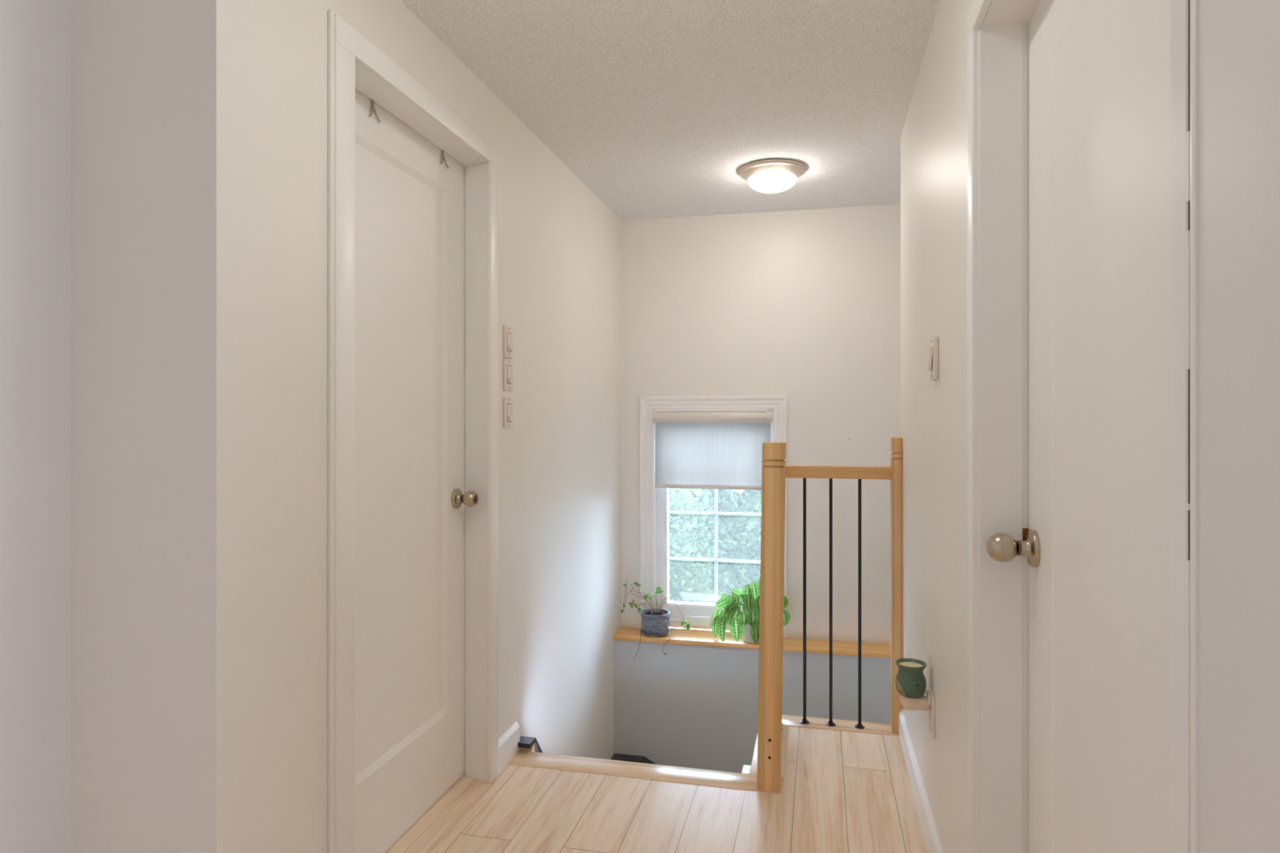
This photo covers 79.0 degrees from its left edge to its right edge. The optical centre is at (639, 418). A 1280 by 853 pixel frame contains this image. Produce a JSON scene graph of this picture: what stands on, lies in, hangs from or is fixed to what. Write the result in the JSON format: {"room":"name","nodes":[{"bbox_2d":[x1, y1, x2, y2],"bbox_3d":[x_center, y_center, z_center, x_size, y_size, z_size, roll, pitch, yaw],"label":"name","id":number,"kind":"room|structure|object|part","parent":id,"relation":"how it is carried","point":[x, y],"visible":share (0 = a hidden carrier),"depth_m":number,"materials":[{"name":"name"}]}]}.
{"room":"upstairs hallway","nodes":[
{"label":"upstairs hallway","id":0,"kind":"room"},
{"bbox_2d":[0,0,71,852],"bbox_3d":[-1.760,0.053,-1.131,0.123,2.294,5.402,0,0,13],"label":"wall","id":1,"kind":"structure","parent":0,"point":[35,35],"depth_m":1.42,"materials":[{"name":"white paint"}]},
{"bbox_2d":[71,0,161,852],"bbox_3d":[-1.050,0.053,1.538,0.360,2.294,0.118,0,0,13],"label":"wall","id":2,"kind":"structure","parent":0,"point":[116,45],"depth_m":1.46,"materials":[{"name":"beige paint"}]},
{"bbox_2d":[161,0,621,852],"bbox_3d":[-0.474,1.153,2.959,0.120,4.494,3.148,0,0,13],"label":"wall","id":3,"kind":"structure","parent":0,"point":[245,82],"depth_m":1.62,"materials":[{"name":"beige paint"}]},
{"bbox_2d":[328,8,498,852],"bbox_3d":[-0.662,0.143,2.190,0.171,2.113,0.912,0,0,13],"label":"trim","id":4,"kind":"structure","parent":3,"relation":"attached to","point":[354,62],"depth_m":1.96,"materials":[{"name":"white paint"}]},
{"bbox_2d":[355,88,478,852],"bbox_3d":[-0.660,0.170,2.219,0.112,2.049,0.812,0,0,13],"label":"door","id":5,"kind":"structure","parent":3,"relation":"in","point":[411,499],"depth_m":2.25,"materials":[{"name":"white paint"}]},
{"bbox_2d":[368,99,381,122],"bbox_3d":[-0.724,-0.827,2.075,0.042,0.060,0.052,0,0,13],"label":"hook","id":6,"kind":"object","parent":5,"relation":"attached to","point":[373,108],"visible":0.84,"depth_m":2.07,"materials":[{"name":"grey paint"}]},
{"bbox_2d":[440,149,448,168],"bbox_3d":[-0.635,-0.827,2.459,0.042,0.060,0.052,0,0,13],"label":"hook","id":7,"kind":"object","parent":5,"relation":"attached to","point":[442,151],"visible":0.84,"depth_m":2.46,"materials":[{"name":"grey paint"}]},
{"bbox_3d":[-0.594,0.263,2.545,0.023,0.066,0.066,0,0,13],"label":"knob","id":8,"kind":"part","parent":5,"relation":"part of","materials":[{"name":"silver metal"}]},
{"bbox_2d":[385,773,475,852],"bbox_3d":[-0.678,1.198,2.219,0.087,0.004,0.812,0,0,13],"label":"trim","id":9,"kind":"structure","parent":3,"relation":"attached to","point":[424,823],"depth_m":2.33,"materials":[{"name":"brown wood"}]},
{"bbox_2d":[503,324,513,358],"bbox_3d":[-0.458,-0.269,2.727,0.016,0.111,0.078,0,0,13],"label":"light switch","id":10,"kind":"object","parent":3,"relation":"attached to","point":[508,331],"visible":1,"depth_m":2.71,"materials":[{"name":"beige plastic"}]},
{"bbox_3d":[-0.459,-0.269,2.726,0.001,0.066,0.038,0,0,13],"label":"slot frame","id":11,"kind":"part","parent":10,"relation":"part of","materials":[{"name":"plastic"}]},
{"bbox_3d":[-0.455,-0.248,2.725,0.009,0.017,0.028,0,0,13],"label":"switch lever","id":12,"kind":"part","parent":10,"relation":"part of","materials":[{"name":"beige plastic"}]},
{"bbox_2d":[503,358,513,391],"bbox_3d":[-0.458,-0.154,2.727,0.016,0.110,0.078,0,0,13],"label":"light switch","id":13,"kind":"object","parent":3,"relation":"attached to","point":[508,363],"visible":1,"depth_m":2.71,"materials":[{"name":"beige plastic"}]},
{"bbox_3d":[-0.459,-0.154,2.726,0.001,0.066,0.038,0,0,13],"label":"slot frame","id":14,"kind":"part","parent":13,"relation":"part of","materials":[{"name":"plastic"}]},
{"bbox_3d":[-0.455,-0.134,2.725,0.009,0.017,0.028,0,0,13],"label":"switch lever","id":15,"kind":"part","parent":13,"relation":"part of","materials":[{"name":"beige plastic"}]},
{"bbox_2d":[503,397,513,428],"bbox_3d":[-0.458,-0.020,2.727,0.016,0.108,0.078,0,0,13],"label":"light switch","id":16,"kind":"object","parent":3,"relation":"attached to","point":[508,402],"visible":1,"depth_m":2.71,"materials":[{"name":"beige plastic"}]},
{"bbox_3d":[-0.459,-0.020,2.726,0.001,0.066,0.038,0,0,13],"label":"slot frame","id":17,"kind":"part","parent":16,"relation":"part of","materials":[{"name":"plastic"}]},
{"bbox_3d":[-0.455,0.001,2.725,0.009,0.017,0.028,0,0,13],"label":"switch lever","id":18,"kind":"part","parent":16,"relation":"part of","materials":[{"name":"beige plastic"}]},
{"bbox_2d":[498,721,519,773],"bbox_3d":[-0.462,1.148,2.711,0.014,0.104,0.191,0,0,13],"label":"baseboard","id":19,"kind":"structure","parent":3,"relation":"attached to","point":[508,742],"depth_m":2.71,"materials":[{"name":"white paint"}]},
{"bbox_2d":[517,736,657,764],"bbox_3d":[0.022,1.622,3.389,0.648,0.916,1.385,0,0,13],"label":"stair handrail","id":20,"kind":"object","parent":3,"relation":"attached to","point":[526,744],"visible":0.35,"depth_m":2.87,"materials":[{"name":"black wood"}]},
{"bbox_2d":[507,750,783,794],"bbox_3d":[0.004,1.214,2.643,0.951,0.033,0.113,0,0,13],"label":"trim","id":21,"kind":"structure","parent":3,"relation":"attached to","point":[727,780],"depth_m":2.64,"materials":[{"name":"brown wood"}]},
{"bbox_2d":[404,726,927,852],"bbox_3d":[-0.370,1.280,-0.490,5.900,0.160,7.278,0,0,13],"label":"floor","id":22,"kind":"structure","parent":0,"point":[843,792],"depth_m":2.37,"materials":[{"name":"brown wood"}]},
{"bbox_2d":[749,725,788,777],"bbox_3d":[0.475,1.214,2.821,0.114,0.033,0.446,0,0,13],"label":"trim","id":23,"kind":"structure","parent":22,"relation":"attached to","point":[753,770],"depth_m":2.77,"materials":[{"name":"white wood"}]},
{"bbox_2d":[400,0,939,220],"bbox_3d":[-0.178,-1.154,0.118,6.000,0.120,8.550,0,0,13],"label":"ceiling","id":24,"kind":"structure","parent":0,"point":[657,107],"depth_m":2.57,"materials":[{"name":"white paint"}]},
{"bbox_2d":[738,159,806,192],"bbox_3d":[0.580,-1.047,3.409,0.294,0.094,0.294,0,0,13],"label":"ceiling lamp","id":25,"kind":"object","parent":24,"relation":"attached to","point":[771,175],"visible":1,"depth_m":3.33,"materials":[{"name":"white glass"}]},
{"bbox_2d":[613,640,890,773],"bbox_3d":[0.909,2.289,4.075,2.070,2.222,0.350,0,0,13],"label":"wall","id":26,"kind":"structure","parent":0,"point":[690,706],"depth_m":4.02,"materials":[{"name":"grey paint"}]},
{"bbox_2d":[613,627,890,658],"bbox_3d":[0.890,1.165,3.994,2.069,0.024,0.216,0,0,13],"label":"wooden ledge","id":27,"kind":"object","parent":26,"relation":"on","point":[678,636],"visible":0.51,"depth_m":4.00,"materials":[{"name":"brown wood"}]},
{"bbox_2d":[620,578,690,658],"bbox_3d":[0.082,1.067,4.146,0.382,0.410,0.168,0,0,13],"label":"potted plant","id":28,"kind":"object","parent":27,"relation":"on","point":[655,623],"visible":1,"depth_m":4.12,"materials":[{"name":"green plant"}]},
{"bbox_3d":[0.083,1.091,4.152,0.156,0.111,0.156,0,0,13],"label":"pot","id":29,"kind":"part","parent":28,"relation":"part of","materials":[{"name":"grey ceramic"}]},
{"bbox_2d":[711,578,790,643],"bbox_3d":[0.571,0.995,4.019,0.407,0.317,0.176,0,0,13],"label":"potted plant","id":30,"kind":"object","parent":27,"relation":"on","point":[747,624],"visible":0.87,"depth_m":3.99,"materials":[{"name":"green plant"}]},
{"bbox_3d":[0.589,1.093,4.036,0.134,0.120,0.134,0,0,13],"label":"pot","id":31,"kind":"part","parent":30,"relation":"part of","materials":[{"name":"white ceramic"}]},
{"bbox_2d":[621,204,900,644],"bbox_3d":[0.917,0.078,4.154,2.290,2.344,0.193,0,0,13],"label":"wall","id":32,"kind":"structure","parent":0,"point":[803,306],"depth_m":4.08,"materials":[{"name":"beige paint"}]},
{"bbox_2d":[640,395,786,638],"bbox_3d":[0.402,0.516,4.235,0.790,1.274,0.167,0,0,13],"label":"window","id":33,"kind":"structure","parent":32,"relation":"in","point":[655,512],"depth_m":4.24,"materials":[{"name":"white paint"}]},
{"bbox_3d":[0.418,0.557,4.271,0.560,1.115,0.071,0,0,13],"label":"sash","id":34,"kind":"part","parent":33,"relation":"part of","materials":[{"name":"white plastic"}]},
{"bbox_2d":[652,410,772,489],"bbox_3d":[0.385,0.168,4.160,0.638,0.422,0.072,0,0,13],"label":"roller blind","id":35,"kind":"object","parent":33,"relation":"attached to","point":[694,449],"visible":0.87,"depth_m":4.17,"materials":[{"name":"white fabric"}]},
{"bbox_3d":[0.383,-0.041,4.169,0.602,0.005,0.055,0,0,13],"label":"head rail","id":36,"kind":"part","parent":35,"relation":"part of","materials":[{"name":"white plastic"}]},
{"bbox_2d":[667,488,761,604],"bbox_3d":[0.419,0.519,4.275,0.542,1.018,0.010,0,0,13],"label":"grille","id":37,"kind":"object","parent":33,"relation":"attached to","point":[715,513],"depth_m":4.27,"materials":[{"name":"white plastic"}]},
{"bbox_2d":[900,0,1279,852],"bbox_3d":[0.758,0.053,1.680,0.133,2.294,2.715,0,0,13],"label":"wall","id":38,"kind":"structure","parent":0,"point":[1239,40],"depth_m":0.60,"materials":[{"name":"white paint"}]},
{"bbox_2d":[782,714,898,736],"bbox_3d":[0.802,1.214,3.031,0.657,0.033,0.112,0,0,13],"label":"trim","id":39,"kind":"structure","parent":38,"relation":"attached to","point":[877,728],"depth_m":3.03,"materials":[{"name":"brown wood"}]},
{"bbox_2d":[756,436,902,792],"bbox_3d":[0.682,0.634,2.758,0.526,1.125,0.646,0,0,13],"label":"stair railing","id":40,"kind":"object","parent":39,"relation":"on","point":[775,471],"visible":1,"depth_m":2.50,"materials":[{"name":"brown wood"}]},
{"bbox_3d":[0.428,0.637,2.524,0.090,1.119,0.072,0,0,13],"label":"newel post","id":41,"kind":"part","parent":40,"relation":"part of","materials":[{"name":"brown wood"}]},
{"bbox_3d":[0.761,0.210,3.034,0.424,0.046,0.058,0,0,13],"label":"handrail","id":42,"kind":"part","parent":40,"relation":"part of","materials":[{"name":"brown wood"}]},
{"bbox_3d":[0.985,0.634,2.983,0.038,1.125,0.072,0,0,13],"label":"newel post","id":43,"kind":"part","parent":40,"relation":"part of","materials":[{"name":"brown wood"}]},
{"bbox_2d":[895,657,931,711],"bbox_3d":[0.766,0.750,2.183,0.091,0.126,0.083,0,0,13],"label":"wax warmer","id":44,"kind":"object","parent":38,"relation":"attached to","point":[910,680],"visible":1,"depth_m":2.16,"materials":[{"name":"green ceramic"}]},
{"bbox_2d":[895,657,926,697],"bbox_3d":[0.762,0.733,2.184,0.083,0.091,0.083,0,0,13],"label":"ceramic pot","id":45,"kind":"object","parent":44,"relation":"on","point":[910,680],"depth_m":2.16,"materials":[{"name":"green ceramic"}]},
{"bbox_2d":[898,709,943,852],"bbox_3d":[0.838,1.151,2.296,0.015,0.098,1.479,0,0,13],"label":"baseboard","id":46,"kind":"structure","parent":38,"relation":"attached to","point":[932,842],"depth_m":2.36,"materials":[{"name":"white paint"}]},
{"bbox_2d":[928,688,934,738],"bbox_3d":[0.806,0.817,2.150,0.010,0.114,0.074,0,0,13],"label":"wall outlet","id":47,"kind":"object","parent":38,"relation":"attached to","point":[931,712],"visible":0.98,"depth_m":2.13,"materials":[{"name":"beige plastic"}]},
{"bbox_2d":[928,715,931,732],"bbox_3d":[0.804,0.846,2.151,0.005,0.036,0.038,0,0,13],"label":"socket","id":48,"kind":"object","parent":47,"relation":"attached to","point":[929,716],"depth_m":2.15,"materials":[{"name":"beige plastic"}]},
{"bbox_2d":[926,336,938,380],"bbox_3d":[0.784,-0.160,2.086,0.024,0.114,0.074,0,0,13],"label":"light switch","id":49,"kind":"object","parent":38,"relation":"attached to","point":[932,365],"visible":1,"depth_m":2.06,"materials":[{"name":"beige plastic"}]},
{"bbox_2d":[966,0,1188,852],"bbox_3d":[0.627,0.191,1.086,0.150,2.019,0.970,0,0,13],"label":"trim","id":50,"kind":"structure","parent":38,"relation":"attached to","point":[997,55],"depth_m":1.50,"materials":[{"name":"white paint"}]},
{"bbox_2d":[986,0,1170,852],"bbox_3d":[0.627,0.209,1.081,0.120,1.965,0.883,0,0,13],"label":"door","id":51,"kind":"structure","parent":38,"relation":"in","point":[1095,544],"depth_m":1.12,"materials":[{"name":"white paint"}]},
{"bbox_3d":[0.744,0.238,1.497,0.010,0.053,0.001,0,0,13],"label":"latch plate","id":52,"kind":"part","parent":51,"relation":"part of","materials":[{"name":"gold metal"}]},
{"bbox_3d":[0.725,0.243,1.452,0.028,0.069,0.069,0,0,13],"label":"knob","id":53,"kind":"part","parent":51,"relation":"part of","materials":[{"name":"silver metal"}]},
{"bbox_2d":[1188,0,1190,560],"bbox_3d":[0.451,0.220,0.627,0.014,1.961,0.004,0,0,13],"label":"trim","id":54,"kind":"structure","parent":38,"relation":"attached to","point":[1188,0],"depth_m":0.63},
{"bbox_2d":[1186,0,1199,852],"bbox_3d":[0.450,0.053,0.622,0.015,2.294,0.014,0,0,13],"label":"trim","id":55,"kind":"structure","parent":38,"relation":"attached to","point":[1192,136],"depth_m":0.62,"materials":[{"name":"white paint"}]},
{"bbox_3d":[0.608,2.395,3.253,1.855,2.010,1.388,0,0,13],"label":"stairs","id":56,"kind":"structure","parent":0,"visible":0},
{"bbox_2d":[742,764,751,773],"bbox_3d":[0.365,1.306,2.668,0.030,0.188,0.097,0,0,13],"label":"trim","id":57,"kind":"structure","parent":56,"relation":"on","point":[746,769],"depth_m":2.68,"materials":[{"name":"white paint"}]},
{"label":"outside","id":58,"kind":"structure","parent":0,"visible":0},
{"bbox_2d":[693,488,760,604],"bbox_3d":[7.271,2.350,31.348,60.000,0.300,55.640,0,0,13],"label":"ground","id":59,"kind":"structure","parent":58,"point":[740,491],"depth_m":11.57,"materials":[{"name":"green plant"}]},
{"bbox_2d":[669,488,734,603],"bbox_3d":[0.307,1.547,7.523,1.174,2.290,1.624,0,0,16],"label":"leafy tree","id":60,"kind":"object","parent":59,"relation":"on","point":[683,575],"visible":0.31,"depth_m":7.29,"materials":[{"name":"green plant"}]},
{"bbox_2d":[671,488,761,597],"bbox_3d":[0.964,0.695,10.235,1.952,4.078,2.042,0,0,8],"label":"leafy tree","id":61,"kind":"object","parent":59,"relation":"on","point":[733,526],"visible":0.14,"depth_m":9.68,"materials":[{"name":"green plant"}]},
{"bbox_2d":[736,489,761,522],"bbox_3d":[2.900,0.451,13.550,2.709,5.139,2.539,0,0,27],"label":"leafy tree","id":62,"kind":"object","parent":59,"relation":"on","point":[749,491],"visible":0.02,"depth_m":13.67,"materials":[{"name":"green plant"}]},
{"bbox_2d":[740,489,761,585],"bbox_3d":[1.614,1.163,7.543,1.266,2.299,1.606,0,0,9],"label":"leafy tree","id":63,"kind":"object","parent":59,"relation":"on","point":[753,540],"visible":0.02,"depth_m":7.48,"materials":[{"name":"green plant"}]}
]}

